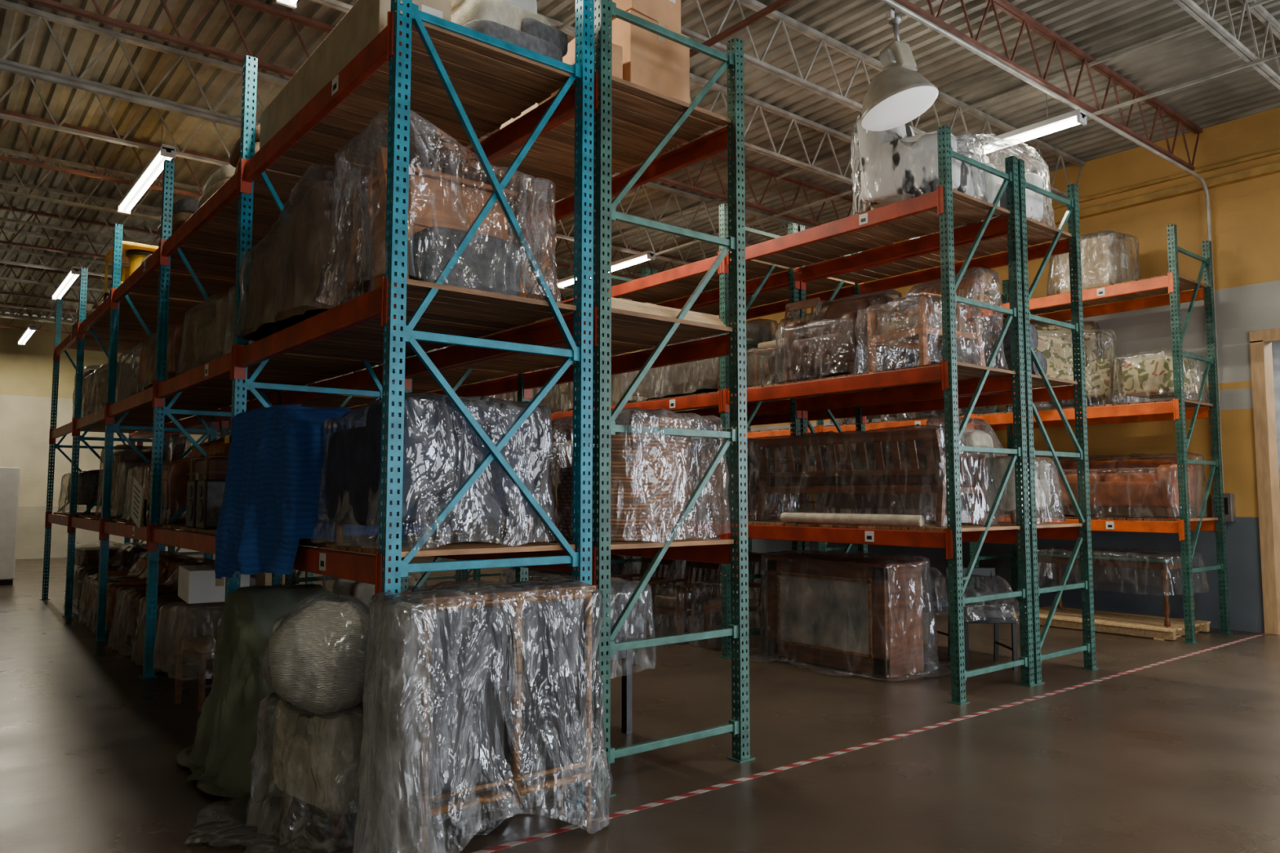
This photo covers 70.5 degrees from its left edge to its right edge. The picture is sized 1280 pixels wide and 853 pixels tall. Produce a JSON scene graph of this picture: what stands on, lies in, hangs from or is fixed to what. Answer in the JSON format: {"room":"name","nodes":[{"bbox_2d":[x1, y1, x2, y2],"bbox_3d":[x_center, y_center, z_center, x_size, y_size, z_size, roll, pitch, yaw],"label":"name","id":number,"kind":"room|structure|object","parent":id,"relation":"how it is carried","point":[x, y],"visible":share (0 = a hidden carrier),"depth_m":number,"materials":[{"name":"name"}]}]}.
{"room":"warehouse","nodes":[
{"label":"warehouse","id":0,"kind":"room"},
{"bbox_2d":[0,312,366,559],"bbox_3d":[-15.096,0.288,23.335,18.850,6.150,0.200,3,-6,-39],"label":"wall","id":1,"kind":"structure","parent":0,"point":[26,371],"depth_m":23.04,"materials":[{"name":"paint"}]},
{"bbox_2d":[0,547,1279,852],"bbox_3d":[-2.953,2.461,10.642,22.000,0.100,34.500,3,-6,-39],"label":"floor","id":2,"kind":"structure","parent":0,"point":[1182,755],"depth_m":5.46,"materials":[{"name":"concrete"}]},
{"bbox_2d":[0,466,20,586],"bbox_3d":[-11.682,1.776,16.165,0.900,2.100,0.635,3,-6,-39],"label":"storage cabinet","id":3,"kind":"object","parent":2,"relation":"on","point":[9,476],"visible":1,"depth_m":16.15,"materials":[{"name":"white paint"}]},
{"bbox_2d":[64,541,126,605],"bbox_3d":[-8.236,2.199,13.714,0.790,0.884,1.218,3,-6,-39],"label":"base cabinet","id":4,"kind":"object","parent":2,"relation":"on","point":[91,555],"visible":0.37,"depth_m":13.43,"materials":[{"name":"brown wood"}]},
{"bbox_2d":[63,542,147,613],"bbox_3d":[-7.489,2.123,12.847,1.093,0.906,1.132,3,-6,-39],"label":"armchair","id":5,"kind":"object","parent":2,"relation":"on","point":[125,559],"visible":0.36,"depth_m":12.71,"materials":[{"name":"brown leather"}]},
{"bbox_2d":[78,551,198,635],"bbox_3d":[-6.181,2.012,11.169,1.132,0.874,1.997,3,-6,-39],"label":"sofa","id":6,"kind":"object","parent":2,"relation":"on","point":[169,562],"visible":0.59,"depth_m":10.96,"materials":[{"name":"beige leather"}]},
{"bbox_2d":[106,557,214,654],"bbox_3d":[-5.040,1.891,9.744,1.098,0.899,1.148,3,-6,-39],"label":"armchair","id":7,"kind":"object","parent":2,"relation":"on","point":[131,597],"visible":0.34,"depth_m":9.69,"materials":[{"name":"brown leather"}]},
{"bbox_2d":[152,601,224,712],"bbox_3d":[-3.256,1.750,7.022,0.827,0.774,0.798,-4,-6,41],"label":"chair","id":8,"kind":"object","parent":2,"relation":"on","point":[202,649],"visible":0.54,"depth_m":6.93,"materials":[{"name":"brown wood"}]},
{"bbox_2d":[177,564,249,604],"bbox_3d":[-3.318,1.214,7.045,0.420,0.243,0.624,3,-5,-33],"label":"carton","id":9,"kind":"object","parent":8,"relation":"on","point":[197,584],"visible":0.62,"depth_m":6.76,"materials":[{"name":"cardboard"}]},
{"bbox_2d":[130,572,265,669],"bbox_3d":[-4.319,1.828,8.900,1.098,0.899,1.148,3,-6,-39],"label":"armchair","id":10,"kind":"object","parent":2,"relation":"on","point":[197,623],"visible":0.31,"depth_m":8.49,"materials":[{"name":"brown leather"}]},
{"bbox_2d":[177,583,339,798],"bbox_3d":[-2.097,1.508,5.513,1.237,1.030,1.354,3,-6,-39],"label":"furniture","id":11,"kind":"object","parent":2,"relation":"on","point":[220,757],"visible":0.41,"depth_m":5.19,"materials":[{"name":"fabric"}]},
{"bbox_2d":[39,0,595,852],"bbox_3d":[-4.728,-0.019,9.518,1.215,4.675,12.810,3,-6,-39],"label":"rack","id":12,"kind":"object","parent":2,"relation":"on","point":[467,82],"visible":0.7,"depth_m":5.32,"materials":[{"name":"metal"}]},
{"bbox_2d":[71,364,102,422],"bbox_3d":[-8.153,-0.436,13.739,0.790,0.884,1.218,3,-6,-39],"label":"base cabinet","id":13,"kind":"object","parent":12,"relation":"on","point":[88,370],"visible":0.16,"depth_m":13.37,"materials":[{"name":"brown wood"}]},
{"bbox_2d":[57,469,148,514],"bbox_3d":[-7.790,0.823,13.259,1.150,0.881,1.992,3,-6,-39],"label":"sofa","id":14,"kind":"object","parent":12,"relation":"on","point":[88,481],"visible":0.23,"depth_m":12.43,"materials":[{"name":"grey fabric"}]},
{"bbox_2d":[80,355,140,417],"bbox_3d":[-7.449,-0.558,12.858,0.803,0.998,0.787,3,-6,-39],"label":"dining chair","id":15,"kind":"object","parent":12,"relation":"on","point":[137,359],"visible":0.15,"depth_m":12.85,"materials":[{"name":"brown wood"}]},
{"bbox_2d":[86,361,141,413],"bbox_3d":[-6.428,-0.602,11.695,1.071,0.906,1.114,4,-6,-41],"label":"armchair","id":16,"kind":"object","parent":12,"relation":"on","point":[125,374],"visible":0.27,"depth_m":11.32,"materials":[{"name":"plastic"}]},
{"bbox_2d":[115,348,142,402],"bbox_3d":[-5.842,-0.706,10.897,0.803,0.998,0.787,3,-6,-39],"label":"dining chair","id":17,"kind":"object","parent":12,"relation":"on","point":[137,353],"visible":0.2,"depth_m":10.81,"materials":[{"name":"brown wood"}]},
{"bbox_2d":[103,240,158,300],"bbox_3d":[-6.172,-1.820,11.127,0.600,0.650,1.000,3,-6,-39],"label":"machine","id":18,"kind":"object","parent":12,"relation":"on","point":[132,253],"visible":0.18,"depth_m":10.87,"materials":[{"name":"paint"}]},
{"bbox_2d":[94,444,170,516],"bbox_3d":[-6.453,0.692,11.540,0.770,0.883,1.236,3,-6,-39],"label":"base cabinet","id":19,"kind":"object","parent":12,"relation":"on","point":[126,452],"visible":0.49,"depth_m":11.21,"materials":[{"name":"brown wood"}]},
{"bbox_2d":[130,477,146,528],"bbox_3d":[-4.680,0.712,8.469,0.056,0.480,0.538,3,-6,-39],"label":"shutter","id":20,"kind":"object","parent":12,"relation":"attached to","point":[138,491],"visible":1,"depth_m":8.40,"materials":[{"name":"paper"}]},
{"bbox_2d":[111,434,191,517],"bbox_3d":[-5.815,0.582,10.821,0.803,0.998,0.787,3,-6,-39],"label":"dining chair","id":21,"kind":"object","parent":12,"relation":"on","point":[182,443],"visible":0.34,"depth_m":10.85,"materials":[{"name":"brown wood"}]},
{"bbox_2d":[124,322,199,398],"bbox_3d":[-4.588,-0.760,9.409,1.160,0.876,2.001,3,-6,-39],"label":"sofa","id":22,"kind":"object","parent":12,"relation":"on","point":[148,353],"visible":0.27,"depth_m":8.84,"materials":[{"name":"beige leather"}]},
{"bbox_2d":[120,436,230,523],"bbox_3d":[-4.580,0.527,9.319,1.160,0.876,2.001,3,-6,-39],"label":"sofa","id":23,"kind":"object","parent":12,"relation":"on","point":[175,478],"visible":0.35,"depth_m":8.80,"materials":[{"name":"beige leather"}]},
{"bbox_2d":[156,198,198,237],"bbox_3d":[-4.385,-1.907,9.121,0.766,0.528,0.856,3,-6,-39],"label":"folded blankets","id":24,"kind":"object","parent":12,"relation":"on","point":[183,208],"visible":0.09,"depth_m":8.68,"materials":[{"name":"grey fabric"}]},
{"bbox_2d":[186,480,197,528],"bbox_3d":[-3.509,0.625,7.321,0.247,0.380,0.244,3,-6,-39],"label":"loudspeaker","id":25,"kind":"object","parent":12,"relation":"on","point":[192,488],"visible":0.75,"depth_m":7.20,"materials":[{"name":"black plastic"}]},
{"bbox_2d":[187,454,228,479],"bbox_3d":[-3.530,0.572,8.085,0.785,0.600,0.815,3,-6,-39],"label":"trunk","id":26,"kind":"object","parent":12,"relation":"on","point":[211,466],"visible":0.22,"depth_m":7.65,"materials":[{"name":"wood"}]},
{"bbox_2d":[195,479,225,528],"bbox_3d":[-3.308,0.606,7.073,0.247,0.380,0.244,3,-6,-39],"label":"loudspeaker","id":27,"kind":"object","parent":12,"relation":"on","point":[210,495],"visible":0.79,"depth_m":6.95,"materials":[{"name":"black plastic"}]},
{"bbox_2d":[175,293,255,375],"bbox_3d":[-3.357,-0.885,7.895,1.104,0.897,1.158,3,-6,-39],"label":"armchair","id":28,"kind":"object","parent":12,"relation":"on","point":[211,320],"visible":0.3,"depth_m":7.60,"materials":[{"name":"plastic"}]},
{"bbox_2d":[197,164,235,209],"bbox_3d":[-3.517,-1.966,8.104,0.718,0.493,0.880,3,-6,-39],"label":"folded blankets","id":29,"kind":"object","parent":12,"relation":"on","point":[224,173],"visible":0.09,"depth_m":7.82,"materials":[{"name":"beige fabric"}]},
{"bbox_2d":[222,284,248,355],"bbox_3d":[-2.652,-0.946,7.029,0.968,0.894,0.906,3,-6,-39],"label":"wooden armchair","id":30,"kind":"object","parent":12,"relation":"on","point":[231,291],"visible":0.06,"depth_m":7.05,"materials":[{"name":"brown wood"}]},
{"bbox_2d":[229,124,260,173],"bbox_3d":[-2.779,-2.004,7.170,0.762,0.430,0.900,3,-6,-39],"label":"folded blankets","id":31,"kind":"object","parent":12,"relation":"on","point":[234,157],"visible":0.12,"depth_m":7.00,"materials":[{"name":"grey fabric"}]},
{"bbox_2d":[235,163,376,341],"bbox_3d":[-1.826,-1.011,5.916,1.296,0.850,1.574,3,-6,-39],"label":"furniture","id":32,"kind":"object","parent":12,"relation":"on","point":[285,271],"visible":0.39,"depth_m":5.27,"materials":[{"name":"plastic"}]},
{"bbox_2d":[214,404,466,578],"bbox_3d":[-1.893,0.418,5.743,1.312,1.083,1.521,3,-6,-39],"label":"blanket","id":33,"kind":"object","parent":12,"relation":"on","point":[275,476],"visible":0.48,"depth_m":5.22,"materials":[{"name":"fabric"}]},
{"bbox_2d":[259,0,451,149],"bbox_3d":[-1.827,-2.076,5.575,0.400,0.323,2.154,3,-5,-38],"label":"cardboard box","id":34,"kind":"object","parent":12,"relation":"on","point":[366,19],"visible":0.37,"depth_m":5.14,"materials":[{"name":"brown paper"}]},
{"bbox_2d":[310,391,555,548],"bbox_3d":[-1.139,0.245,4.932,1.032,0.776,1.210,3,-6,-39],"label":"furniture","id":35,"kind":"object","parent":12,"relation":"on","point":[441,450],"visible":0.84,"depth_m":4.65,"materials":[{"name":"plastic"}]},
{"bbox_2d":[314,109,561,306],"bbox_3d":[-1.088,-1.094,4.942,1.176,0.904,1.077,3,-6,-39],"label":"furniture","id":36,"kind":"object","parent":12,"relation":"on","point":[442,206],"visible":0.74,"depth_m":4.82,"materials":[{"name":"plastic"}]},
{"bbox_2d":[450,0,568,62],"bbox_3d":[-0.954,-2.212,5.355,0.648,0.562,1.097,3,-6,-39],"label":"furniture","id":37,"kind":"object","parent":12,"relation":"on","point":[516,22],"visible":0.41,"depth_m":4.97,"materials":[{"name":"grey fabric"}]},
{"bbox_2d":[188,681,511,852],"bbox_3d":[-1.477,1.621,4.521,1.542,0.651,1.371,-4,-6,41],"label":"chair","id":38,"kind":"object","parent":2,"relation":"on","point":[315,760],"visible":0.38,"depth_m":4.30,"materials":[{"name":"beige fabric"}]},
{"bbox_2d":[261,594,389,719],"bbox_3d":[-1.499,1.108,4.357,0.595,0.620,0.580,1,-4,-15],"label":"woven pouf","id":39,"kind":"object","parent":38,"relation":"on","point":[313,659],"visible":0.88,"depth_m":4.18,"materials":[{"name":"beige wicker"}]},
{"bbox_2d":[322,572,427,628],"bbox_3d":[-2.403,1.771,8.249,1.169,0.913,1.200,2,-5,-22],"label":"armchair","id":40,"kind":"object","parent":2,"relation":"on","point":[363,592],"visible":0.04,"depth_m":8.29,"materials":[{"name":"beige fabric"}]},
{"bbox_2d":[132,0,755,799],"bbox_3d":[-3.795,0.114,10.265,1.195,4.523,12.810,3,-6,-39],"label":"rack","id":41,"kind":"object","parent":2,"relation":"on","point":[633,123],"visible":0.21,"depth_m":5.61,"materials":[{"name":"metal"}]},
{"bbox_2d":[487,431,554,536],"bbox_3d":[-0.833,0.379,6.198,0.490,0.720,0.490,3,-6,-39],"label":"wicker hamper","id":42,"kind":"object","parent":41,"relation":"on","point":[491,526],"visible":0.12,"depth_m":6.06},
{"bbox_2d":[547,37,622,99],"bbox_3d":[-0.344,-2.153,5.625,0.300,0.343,0.422,3,-5,-33],"label":"cardboard box","id":43,"kind":"object","parent":41,"relation":"on","point":[617,51],"visible":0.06,"depth_m":5.51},
{"bbox_2d":[447,295,725,347],"bbox_3d":[-0.446,-0.674,6.180,0.950,0.173,1.960,3,-6,-39],"label":"stack","id":44,"kind":"object","parent":41,"relation":"on","point":[616,303],"visible":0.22,"depth_m":5.47,"materials":[{"name":"brown wood"}]},
{"bbox_2d":[515,407,730,542],"bbox_3d":[-0.105,0.310,5.697,1.098,0.782,1.153,-4,-6,39],"label":"furniture","id":45,"kind":"object","parent":41,"relation":"on","point":[649,472],"visible":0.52,"depth_m":5.37,"materials":[{"name":"wicker"}]},
{"bbox_2d":[595,9,689,103],"bbox_3d":[-0.030,-2.267,5.978,0.520,0.623,0.502,4,-6,-42],"label":"cardboard box","id":46,"kind":"object","parent":41,"relation":"on","point":[653,61],"visible":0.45,"depth_m":5.75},
{"bbox_2d":[591,0,680,32],"bbox_3d":[-0.049,-2.788,5.976,0.454,0.403,0.460,-4,-6,44],"label":"cardboard box","id":47,"kind":"object","parent":46,"relation":"on","point":[667,12],"visible":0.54,"depth_m":5.82,"materials":[{"name":"cardboard"}]},
{"bbox_2d":[404,580,494,590],"bbox_3d":[-1.252,1.680,7.016,1.175,0.909,1.195,-3,-5,34],"label":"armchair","id":48,"kind":"object","parent":2,"relation":"on","point":[451,584],"visible":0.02,"depth_m":7.40,"materials":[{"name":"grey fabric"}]},
{"bbox_2d":[352,578,613,852],"bbox_3d":[-0.714,1.333,4.207,1.269,1.177,0.561,3,-6,-39],"label":"furniture","id":49,"kind":"object","parent":2,"relation":"on","point":[495,703],"visible":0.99,"depth_m":4.10,"materials":[{"name":"plastic"}]},
{"bbox_2d":[498,554,633,615],"bbox_3d":[-1.018,2.082,12.075,1.108,0.871,1.971,3,-6,-39],"label":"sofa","id":50,"kind":"object","parent":2,"relation":"on","point":[534,575],"visible":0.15,"depth_m":12.03,"materials":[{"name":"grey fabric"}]},
{"bbox_2d":[568,577,656,733],"bbox_3d":[-0.279,1.559,6.167,0.673,1.022,0.650,4,-6,-45],"label":"stool","id":51,"kind":"object","parent":2,"relation":"on","point":[628,631],"visible":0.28,"depth_m":6.23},
{"bbox_2d":[592,555,682,628],"bbox_3d":[-0.023,1.993,10.976,0.972,0.890,0.920,3,-6,-39],"label":"wooden armchair","id":52,"kind":"object","parent":2,"relation":"on","point":[665,563],"visible":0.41,"depth_m":11.10,"materials":[{"name":"brown wood"}]},
{"bbox_2d":[635,560,731,637],"bbox_3d":[0.496,1.943,10.317,0.972,0.890,0.920,3,-6,-39],"label":"wooden armchair","id":53,"kind":"object","parent":2,"relation":"on","point":[677,604],"visible":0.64,"depth_m":10.34,"materials":[{"name":"brown wood"}]},
{"bbox_2d":[414,124,1037,705],"bbox_3d":[-0.325,0.177,11.440,1.180,4.574,10.270,3,-6,-39],"label":"rack","id":54,"kind":"object","parent":2,"relation":"on","point":[942,210],"visible":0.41,"depth_m":7.99,"materials":[{"name":"metal"}]},
{"bbox_2d":[483,373,568,413],"bbox_3d":[-1.671,-0.534,13.112,1.093,0.906,1.132,3,-6,-39],"label":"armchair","id":55,"kind":"object","parent":54,"relation":"on","point":[557,388],"visible":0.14,"depth_m":12.90,"materials":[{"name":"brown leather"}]},
{"bbox_2d":[549,453,575,512],"bbox_3d":[-0.850,0.771,12.064,1.075,0.804,1.550,3,-6,-39],"label":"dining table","id":56,"kind":"object","parent":54,"relation":"on","point":[567,460],"visible":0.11,"depth_m":11.83,"materials":[{"name":"brown wood"}]},
{"bbox_2d":[515,353,635,411],"bbox_3d":[-0.876,-0.557,12.144,1.075,0.804,1.550,3,-6,-39],"label":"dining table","id":57,"kind":"object","parent":54,"relation":"on","point":[619,392],"visible":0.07,"depth_m":12.43,"materials":[{"name":"brown wood"}]},
{"bbox_2d":[611,318,782,402],"bbox_3d":[0.597,-0.731,10.355,1.150,0.881,1.992,3,-6,-39],"label":"sofa","id":58,"kind":"object","parent":54,"relation":"on","point":[700,376],"visible":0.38,"depth_m":9.96,"materials":[{"name":"grey fabric"}]},
{"bbox_2d":[686,437,770,519],"bbox_3d":[0.787,0.571,9.959,0.790,0.884,1.218,3,-6,-39],"label":"base cabinet","id":59,"kind":"object","parent":54,"relation":"on","point":[709,503],"visible":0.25,"depth_m":9.70,"materials":[{"name":"brown wood"}]},
{"bbox_2d":[734,297,820,387],"bbox_3d":[1.503,-0.852,9.303,0.960,0.967,0.726,3,-6,-39],"label":"dining chair","id":60,"kind":"object","parent":54,"relation":"on","point":[764,349],"visible":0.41,"depth_m":9.41,"materials":[{"name":"brown wood"}]},
{"bbox_2d":[774,289,905,383],"bbox_3d":[1.956,-0.866,8.750,1.084,0.909,1.039,4,-6,-45],"label":"armchair","id":61,"kind":"object","parent":54,"relation":"on","point":[824,347],"visible":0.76,"depth_m":8.58,"materials":[{"name":"brown leather"}]},
{"bbox_2d":[780,512,924,526],"bbox_3d":[1.833,0.818,8.008,0.097,0.094,1.500,3,-6,-39],"label":"rolled rug","id":62,"kind":"object","parent":54,"relation":"on","point":[797,517],"visible":1,"depth_m":7.90,"materials":[{"name":"beige fabric"}]},
{"bbox_2d":[748,424,1000,527],"bbox_3d":[2.103,0.480,8.529,1.009,0.858,2.364,3,-6,-39],"label":"furniture","id":63,"kind":"object","parent":54,"relation":"on","point":[847,445],"visible":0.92,"depth_m":8.33,"materials":[{"name":"plastic"}]},
{"bbox_2d":[849,113,987,227],"bbox_3d":[2.513,-2.404,8.185,1.179,1.050,1.133,-3,-5,37],"label":"armchair","id":64,"kind":"object","parent":54,"relation":"on","point":[896,164],"visible":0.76,"depth_m":7.94,"materials":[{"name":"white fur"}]},
{"bbox_2d":[851,266,1008,373],"bbox_3d":[2.531,-0.924,7.988,1.131,0.916,1.002,2,-5,-27],"label":"furniture","id":65,"kind":"object","parent":54,"relation":"on","point":[923,326],"visible":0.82,"depth_m":7.97,"materials":[{"name":"orange wood"}]},
{"bbox_2d":[688,551,772,650],"bbox_3d":[0.988,1.840,9.695,0.803,0.998,0.787,3,-6,-39],"label":"dining chair","id":66,"kind":"object","parent":2,"relation":"on","point":[713,604],"visible":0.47,"depth_m":9.80,"materials":[{"name":"brown wood"}]},
{"bbox_2d":[462,158,1099,684],"bbox_3d":[0.569,0.232,12.162,1.140,4.574,10.270,3,-6,-39],"label":"rack","id":67,"kind":"object","parent":2,"relation":"on","point":[1032,232],"visible":0.26,"depth_m":8.64,"materials":[{"name":"metal"}]},
{"bbox_2d":[765,431,842,517],"bbox_3d":[1.889,0.553,10.507,0.821,1.007,0.774,3,-6,-39],"label":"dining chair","id":68,"kind":"object","parent":67,"relation":"on","point":[775,512],"visible":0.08,"depth_m":10.58,"materials":[{"name":"brown wood"}]},
{"bbox_2d":[820,440,937,519],"bbox_3d":[2.595,0.541,9.648,1.104,0.897,1.158,3,-6,-39],"label":"armchair","id":69,"kind":"object","parent":67,"relation":"on","point":[911,501],"visible":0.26,"depth_m":9.44,"materials":[{"name":"wood"}]},
{"bbox_2d":[881,350,1028,389],"bbox_3d":[3.012,-0.542,8.810,0.268,0.260,1.500,3,-6,-39],"label":"rolled rug","id":70,"kind":"object","parent":67,"relation":"on","point":[1007,353],"visible":0.02,"depth_m":8.43,"materials":[{"name":"grey fabric"}]},
{"bbox_2d":[895,324,1038,364],"bbox_3d":[3.129,-0.775,8.923,0.268,0.260,1.500,3,-6,-39],"label":"rolled rug","id":71,"kind":"object","parent":70,"relation":"on","point":[993,334],"visible":0.34,"depth_m":8.60,"materials":[{"name":"grey fabric"}]},
{"bbox_2d":[906,133,1057,240],"bbox_3d":[3.353,-2.367,8.905,1.175,1.085,1.243,2,-5,-27],"label":"armchair","id":72,"kind":"object","parent":67,"relation":"on","point":[1036,203],"visible":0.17,"depth_m":8.67,"materials":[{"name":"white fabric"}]},
{"bbox_2d":[923,414,1066,524],"bbox_3d":[3.371,0.400,8.666,1.108,1.032,1.104,4,-6,-45],"label":"armchair","id":73,"kind":"object","parent":67,"relation":"on","point":[971,437],"visible":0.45,"depth_m":8.52,"materials":[{"name":"plastic"}]},
{"bbox_2d":[1031,351,1047,375],"bbox_3d":[3.245,-0.528,8.999,0.268,0.260,1.500,3,-6,-39],"label":"rolled rug","id":74,"kind":"object","parent":67,"relation":"on","point":[1040,356],"visible":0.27,"depth_m":8.43,"materials":[{"name":"grey fabric"}]},
{"bbox_2d":[746,549,951,680],"bbox_3d":[1.907,1.736,8.665,1.280,1.047,2.069,3,-6,-39],"label":"display cabinet","id":75,"kind":"object","parent":2,"relation":"on","point":[862,615],"visible":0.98,"depth_m":8.29,"materials":[{"name":"brown wood"}]},
{"bbox_2d":[471,633,1266,852],"bbox_3d":[2.950,2.135,7.021,11.000,0.002,0.045,3,-6,-39],"label":"tape","id":76,"kind":"object","parent":2,"relation":"on","point":[773,771],"visible":1,"depth_m":5.39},
{"bbox_2d":[921,564,966,647],"bbox_3d":[2.911,1.872,9.309,0.738,0.877,0.759,1,-4,-10],"label":"chair","id":77,"kind":"object","parent":2,"relation":"on","point":[941,601],"visible":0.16,"depth_m":9.49,"materials":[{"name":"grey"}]},
{"bbox_2d":[703,223,1232,644],"bbox_3d":[3.976,0.292,13.285,1.150,4.624,7.730,3,-6,-39],"label":"rack","id":78,"kind":"object","parent":2,"relation":"on","point":[1178,409],"visible":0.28,"depth_m":10.65,"materials":[{"name":"metal"}]},
{"bbox_2d":[830,413,907,424],"bbox_3d":[3.607,-0.482,13.798,1.071,0.906,1.114,4,-6,-41],"label":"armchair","id":79,"kind":"object","parent":78,"relation":"on","point":[870,418],"visible":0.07,"depth_m":13.93,"materials":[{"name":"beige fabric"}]},
{"bbox_2d":[896,405,999,420],"bbox_3d":[4.361,-0.555,12.840,1.093,0.906,1.132,3,-6,-39],"label":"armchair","id":80,"kind":"object","parent":78,"relation":"on","point":[921,415],"visible":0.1,"depth_m":13.01,"materials":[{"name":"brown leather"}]},
{"bbox_2d":[1007,320,1117,412],"bbox_3d":[5.372,-0.805,11.588,1.237,1.215,1.217,-1,-4,13],"label":"floral armchair","id":81,"kind":"object","parent":78,"relation":"on","point":[1055,342],"visible":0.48,"depth_m":11.47,"materials":[{"name":"fabric"}]},
{"bbox_2d":[1046,229,1141,295],"bbox_3d":[5.638,-2.007,11.257,0.959,0.723,0.870,3,-6,-39],"label":"armchair","id":82,"kind":"object","parent":78,"relation":"on","point":[1104,259],"visible":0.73,"depth_m":11.01,"materials":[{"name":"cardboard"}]},
{"bbox_2d":[1029,452,1207,518],"bbox_3d":[5.748,0.709,11.022,1.141,0.770,1.887,3,-6,-39],"label":"leather sofa","id":83,"kind":"object","parent":78,"relation":"on","point":[1148,482],"visible":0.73,"depth_m":10.66,"materials":[{"name":"brown leather"}]},
{"bbox_2d":[1111,348,1209,404],"bbox_3d":[6.126,-0.564,10.670,1.026,0.596,0.833,3,-6,-39],"label":"armchair","id":84,"kind":"object","parent":78,"relation":"on","point":[1148,375],"visible":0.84,"depth_m":10.49,"materials":[{"name":"fabric"}]},
{"bbox_2d":[934,567,1026,671],"bbox_3d":[3.230,1.803,8.537,0.755,0.897,0.775,0,-4,1],"label":"chair","id":85,"kind":"object","parent":2,"relation":"on","point":[996,615],"visible":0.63,"depth_m":8.63,"materials":[{"name":"wood"}]},
{"bbox_2d":[1010,605,1210,640],"bbox_3d":[5.648,2.374,10.989,1.116,0.125,1.900,3,-6,-39],"label":"wooden planks","id":86,"kind":"object","parent":2,"relation":"on","point":[1134,624],"visible":0.64,"depth_m":10.66,"materials":[{"name":"brown wood"}]},
{"bbox_2d":[1023,546,1209,626],"bbox_3d":[5.685,1.896,10.992,1.132,0.820,1.967,3,-6,-39],"label":"dining table","id":87,"kind":"object","parent":86,"relation":"on","point":[1046,556],"visible":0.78,"depth_m":10.73,"materials":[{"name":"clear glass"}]},
{"bbox_2d":[0,0,1279,333],"bbox_3d":[-4.180,-3.482,10.096,18.818,0.618,34.500,3,-6,-39],"label":"ceiling","id":88,"kind":"structure","parent":0,"point":[1255,7],"depth_m":9.98,"materials":[{"name":"metal"}]},
{"bbox_2d":[52,249,80,300],"bbox_3d":[-9.931,-2.636,15.685,0.140,0.475,2.500,3,-6,-39],"label":"fluorescent light","id":89,"kind":"object","parent":88,"relation":"hanging from","point":[73,273],"visible":0.87,"depth_m":15.45,"materials":[{"name":"white paint"}]},
{"bbox_2d":[117,123,175,213],"bbox_3d":[-5.777,-3.023,10.571,0.140,0.475,2.500,3,-6,-39],"label":"fluorescent light","id":90,"kind":"object","parent":88,"relation":"hanging from","point":[154,166],"visible":1,"depth_m":10.36,"materials":[{"name":"white paint"}]},
{"bbox_2d":[608,233,655,272],"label":"fluorescent light","id":91,"kind":"object","parent":88,"relation":"hanging from","point":[625,262],"depth_m":14.05,"materials":[{"name":"white paint"}]},
{"bbox_2d":[689,0,793,57],"bbox_3d":[-2.567,-3.006,11.693,0.060,0.057,33.000,3,-6,-39],"label":"pipe","id":92,"kind":"object","parent":88,"relation":"attached to","point":[776,5],"visible":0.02,"depth_m":7.45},
{"bbox_2d":[860,7,938,131],"bbox_3d":[2.067,-2.898,7.253,0.620,0.947,0.611,3,-6,-39],"label":"lamp","id":93,"kind":"object","parent":88,"relation":"hanging from","point":[899,94],"visible":0.99,"depth_m":7.12,"materials":[{"name":"metal"}]},
{"bbox_2d":[968,93,1086,154],"bbox_3d":[3.481,-3.088,9.707,0.140,0.475,2.500,3,-6,-39],"label":"fluorescent light","id":94,"kind":"object","parent":88,"relation":"hanging from","point":[1077,117],"visible":0.39,"depth_m":8.99,"materials":[{"name":"white paint"}]},
{"bbox_2d":[880,0,1224,493],"bbox_3d":[3.963,-1.242,8.565,7.791,3.971,0.044,3,-6,-39],"label":"conduit","id":95,"kind":"object","parent":88,"relation":"attached to","point":[892,3],"visible":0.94,"depth_m":8.82,"materials":[{"name":"metal"}]},
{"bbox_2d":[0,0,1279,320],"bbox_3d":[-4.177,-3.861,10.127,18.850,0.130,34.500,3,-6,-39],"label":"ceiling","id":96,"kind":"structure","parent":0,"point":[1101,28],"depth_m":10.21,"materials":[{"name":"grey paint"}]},
{"bbox_2d":[428,106,1279,633],"bbox_3d":[3.244,-0.277,15.883,0.250,6.150,34.500,3,-6,-39],"label":"wall","id":97,"kind":"structure","parent":0,"point":[1245,215],"depth_m":11.33,"materials":[{"name":"paint"}]},
{"bbox_2d":[0,62,817,265],"bbox_3d":[-3.530,-3.032,9.622,18.300,0.067,0.070,3,-6,-39],"label":"pipe","id":98,"kind":"object","parent":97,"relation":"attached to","point":[5,67],"visible":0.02,"depth_m":8.49,"materials":[{"name":"metal"}]},
{"bbox_2d":[1039,147,1279,226],"bbox_3d":[3.101,-2.711,15.950,0.120,0.275,34.500,3,-6,-39],"label":"wall beam","id":99,"kind":"structure","parent":97,"relation":"attached to","point":[1274,167],"depth_m":11.42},
{"bbox_2d":[1210,493,1235,533],"bbox_3d":[6.987,1.037,10.848,0.127,0.470,0.220,3,-6,-39],"label":"electrical box","id":100,"kind":"object","parent":97,"relation":"attached to","point":[1228,498],"visible":0.48,"depth_m":10.77,"materials":[{"name":"metal"}]},
{"bbox_2d":[1248,328,1279,635],"bbox_3d":[7.919,0.590,10.012,0.290,3.535,1.820,3,-6,-39],"label":"door frame","id":101,"kind":"structure","parent":97,"relation":"in","point":[1260,347],"depth_m":10.59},
{"bbox_2d":[1271,341,1279,492],"bbox_3d":[9.137,0.382,11.005,2.850,4.100,5.100,3,-6,-39],"label":"wall","id":102,"kind":"structure","parent":0,"point":[1275,345],"depth_m":13.10,"materials":[{"name":"paint"}]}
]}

